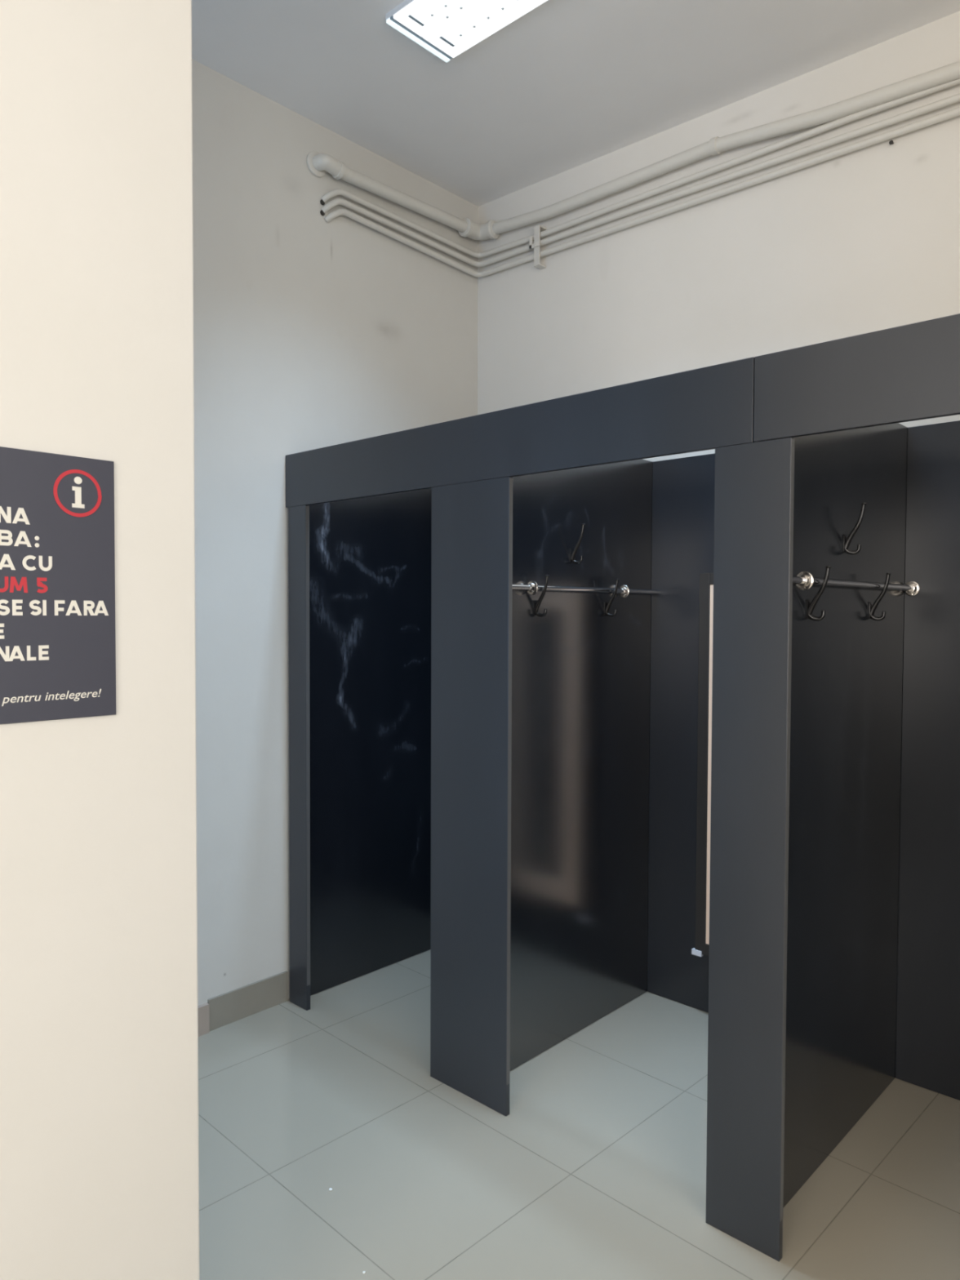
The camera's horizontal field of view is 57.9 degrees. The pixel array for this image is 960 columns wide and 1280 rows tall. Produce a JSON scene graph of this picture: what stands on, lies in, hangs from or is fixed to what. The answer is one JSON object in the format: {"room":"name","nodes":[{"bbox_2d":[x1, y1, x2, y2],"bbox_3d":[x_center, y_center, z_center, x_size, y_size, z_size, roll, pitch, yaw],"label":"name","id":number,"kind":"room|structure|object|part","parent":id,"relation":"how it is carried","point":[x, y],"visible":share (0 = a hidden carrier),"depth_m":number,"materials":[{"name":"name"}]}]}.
{"room":"changing room","nodes":[
{"label":"changing room","id":0,"kind":"room"},
{"bbox_2d":[0,0,199,1279],"bbox_3d":[-1.840,-0.313,0.282,0.180,3.750,3.688,2,2,43],"label":"wall","id":1,"kind":"structure","parent":0,"point":[100,1155],"depth_m":1.46,"materials":[{"name":"beige paint"}]},
{"bbox_2d":[0,446,115,724],"bbox_3d":[-0.719,-0.084,1.353,0.006,0.426,0.300,2,2,43],"label":"information sign","id":2,"kind":"object","parent":1,"relation":"attached to","point":[58,643],"visible":1,"depth_m":1.39,"materials":[{"name":"grey"}]},
{"bbox_2d":[191,58,478,1005],"bbox_3d":[-1.814,-0.382,2.526,0.253,3.750,5.804,2,2,42],"label":"wall","id":3,"kind":"structure","parent":0,"point":[310,332],"depth_m":3.41,"materials":[{"name":"white paint"}]},
{"bbox_2d":[197,970,288,1036],"bbox_3d":[-1.186,1.419,3.081,0.018,0.120,1.199,2,2,42],"label":"baseboard","id":4,"kind":"structure","parent":3,"relation":"attached to","point":[228,1007],"depth_m":3.37,"materials":[{"name":"tile"}]},
{"bbox_2d":[191,0,959,206],"bbox_3d":[-0.257,-2.072,0.610,5.400,0.205,6.600,2,2,43],"label":"ceiling","id":5,"kind":"structure","parent":0,"point":[566,85],"depth_m":3.16,"materials":[{"name":"paint"}]},
{"bbox_2d":[385,0,547,62],"bbox_3d":[0.238,-2.059,2.566,1.247,0.036,0.287,2,2,43],"label":"recessed light","id":6,"kind":"object","parent":5,"relation":"in","point":[446,28],"visible":1,"depth_m":2.87,"materials":[{"name":"white plastic"}]},
{"bbox_2d":[198,949,959,1279],"bbox_3d":[-0.271,1.616,0.724,5.400,0.120,6.600,2,2,43],"label":"floor","id":7,"kind":"structure","parent":0,"point":[595,1169],"depth_m":2.48,"materials":[{"name":"tile"}]},
{"bbox_2d":[285,313,959,1262],"bbox_3d":[0.797,0.393,2.772,3.296,2.206,1.098,2,2,43],"label":"booths","id":8,"kind":"object","parent":7,"relation":"on","point":[482,782],"visible":1,"depth_m":2.85,"materials":[{"name":"black laminate"}]},
{"bbox_3d":[-0.720,0.470,3.454,0.116,1.998,0.018,2,2,43],"label":"post","id":9,"kind":"part","parent":8,"relation":"part of","materials":[{"name":"black laminate"}]},
{"bbox_3d":[-0.034,0.493,2.813,0.344,1.998,0.018,2,2,43],"label":"post","id":10,"kind":"part","parent":8,"relation":"part of","materials":[{"name":"black laminate"}]},
{"bbox_3d":[-0.050,-0.610,2.798,1.978,0.207,0.018,2,2,43],"label":"header panel","id":11,"kind":"part","parent":8,"relation":"part of","materials":[{"name":"black laminate"}]},
{"bbox_2d":[533,574,549,617],"bbox_3d":[0.215,-0.153,3.007,0.065,0.146,0.026,2,2,39],"label":"coat hook","id":12,"kind":"object","parent":8,"relation":"attached to","point":[536,604],"visible":1,"depth_m":3.01,"materials":[{"name":"black metal"}]},
{"bbox_3d":[0.194,-0.112,3.023,0.006,0.052,0.022,2,2,43],"label":"mounting plate","id":13,"kind":"part","parent":12,"relation":"part of","materials":[{"name":"black metal"}]},
{"bbox_2d":[569,523,585,564],"bbox_3d":[0.357,-0.350,3.152,0.065,0.146,0.026,2,2,39],"label":"coat hook","id":14,"kind":"object","parent":8,"relation":"attached to","point":[572,551],"visible":1,"depth_m":3.15,"materials":[{"name":"black metal"}]},
{"bbox_3d":[0.337,-0.309,3.168,0.006,0.052,0.022,2,2,43],"label":"mounting plate","id":15,"kind":"part","parent":14,"relation":"part of","materials":[{"name":"black metal"}]},
{"bbox_2d":[512,580,658,597],"bbox_3d":[0.361,-0.184,3.167,0.049,0.049,1.057,2,2,43],"label":"rail","id":16,"kind":"object","parent":8,"relation":"attached to","point":[531,588],"visible":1,"depth_m":3.16,"materials":[{"name":"silver metal"}]},
{"bbox_2d":[604,578,619,617],"bbox_3d":[0.507,-0.161,3.319,0.065,0.146,0.026,2,2,39],"label":"coat hook","id":17,"kind":"object","parent":8,"relation":"attached to","point":[606,604],"visible":1,"depth_m":3.32,"materials":[{"name":"black metal"}]},
{"bbox_3d":[0.486,-0.121,3.334,0.006,0.052,0.022,2,2,43],"label":"mounting plate","id":18,"kind":"part","parent":17,"relation":"part of","materials":[{"name":"black metal"}]},
{"bbox_3d":[1.060,0.380,3.266,0.961,2.199,0.018,2,2,43],"label":"panel","id":19,"kind":"part","parent":8,"relation":"part of","materials":[{"name":"black laminate"}]},
{"bbox_2d":[691,573,713,956],"bbox_3d":[1.047,0.490,3.210,0.524,1.483,0.083,2,2,43],"label":"wall mirror","id":20,"kind":"object","parent":8,"relation":"attached to","point":[704,736],"visible":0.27,"depth_m":3.33,"materials":[{"name":"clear mirror"}]},
{"bbox_3d":[1.038,0.486,3.191,0.423,1.384,0.028,2,2,43],"label":"frame","id":21,"kind":"part","parent":20,"relation":"part of","materials":[{"name":"silver metal"}]},
{"bbox_3d":[0.667,0.516,2.157,0.198,1.998,0.018,2,2,43],"label":"post","id":22,"kind":"part","parent":8,"relation":"part of","materials":[{"name":"black laminate"}]},
{"bbox_2d":[806,565,831,621],"bbox_3d":[0.902,-0.123,2.308,0.065,0.146,0.026,2,2,39],"label":"coat hook","id":23,"kind":"object","parent":8,"relation":"attached to","point":[810,606],"visible":1,"depth_m":2.31,"materials":[{"name":"black metal"}]},
{"bbox_3d":[0.881,-0.083,2.323,0.006,0.052,0.022,2,2,43],"label":"mounting plate","id":24,"kind":"part","parent":23,"relation":"part of","materials":[{"name":"black metal"}]},
{"bbox_2d":[843,502,866,554],"bbox_3d":[1.075,-0.318,2.486,0.065,0.146,0.026,2,2,39],"label":"coat hook","id":25,"kind":"object","parent":8,"relation":"attached to","point":[846,540],"visible":1,"depth_m":2.48,"materials":[{"name":"black metal"}]},
{"bbox_3d":[1.054,-0.278,2.501,0.006,0.052,0.022,2,2,43],"label":"mounting plate","id":26,"kind":"part","parent":25,"relation":"part of","materials":[{"name":"black metal"}]},
{"bbox_2d":[792,571,919,595],"bbox_3d":[1.077,-0.160,2.498,0.049,0.049,1.057,2,2,43],"label":"rail","id":27,"kind":"object","parent":8,"relation":"attached to","point":[803,580],"visible":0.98,"depth_m":2.45,"materials":[{"name":"silver metal"}]},
{"bbox_3d":[1.155,-0.572,1.672,1.316,0.206,0.017,2,2,43],"label":"header panel","id":28,"kind":"part","parent":8,"relation":"part of","materials":[{"name":"black laminate"}]},
{"bbox_2d":[868,573,891,620],"bbox_3d":[1.222,-0.132,2.650,0.065,0.146,0.026,2,2,39],"label":"coat hook","id":29,"kind":"object","parent":8,"relation":"attached to","point":[872,607],"visible":1,"depth_m":2.65,"materials":[{"name":"black metal"}]},
{"bbox_3d":[1.202,-0.091,2.666,0.006,0.052,0.022,2,2,43],"label":"mounting plate","id":30,"kind":"part","parent":29,"relation":"part of","materials":[{"name":"black metal"}]},
{"bbox_3d":[1.775,0.404,2.597,0.960,2.199,0.018,2,2,43],"label":"panel","id":31,"kind":"part","parent":8,"relation":"part of","materials":[{"name":"black laminate"}]},
{"bbox_2d":[477,10,959,462],"bbox_3d":[1.815,-0.377,2.812,5.305,3.750,0.200,2,2,42],"label":"wall","id":32,"kind":"structure","parent":0,"point":[865,240],"depth_m":3.36,"materials":[{"name":"white paint"}]},
{"bbox_2d":[528,224,546,269],"bbox_3d":[0.266,-1.804,3.985,0.060,0.180,0.066,2,2,43],"label":"clamp","id":33,"kind":"object","parent":32,"relation":"attached to","point":[538,228],"visible":1,"depth_m":3.97,"materials":[{"name":"white paint"}]},
{"bbox_2d":[306,61,959,240],"bbox_3d":[1.129,-1.838,2.545,4.009,0.235,1.095,2,2,43],"label":"pipe","id":34,"kind":"object","parent":32,"relation":"attached to","point":[318,164],"visible":1,"depth_m":3.51,"materials":[{"name":"white paint"}]},
{"bbox_2d":[320,93,959,266],"bbox_3d":[1.366,-1.764,2.959,4.138,0.087,0.906,1,2,29],"label":"pipe","id":35,"kind":"object","parent":32,"relation":"attached to","point":[954,99],"visible":1,"depth_m":3.52,"materials":[{"name":"white paint"}]},
{"bbox_2d":[320,79,959,257],"bbox_3d":[1.366,-1.806,2.958,4.138,0.084,0.906,1,2,29],"label":"pipe","id":36,"kind":"object","parent":32,"relation":"attached to","point":[833,124],"visible":0.98,"depth_m":3.56,"materials":[{"name":"white paint"}]},
{"bbox_2d":[324,106,959,277],"bbox_3d":[1.370,-1.728,2.959,4.134,0.084,0.885,1,2,29],"label":"pipe","id":37,"kind":"object","parent":32,"relation":"attached to","point":[953,113],"visible":1,"depth_m":3.51,"materials":[{"name":"white paint"}]}
]}

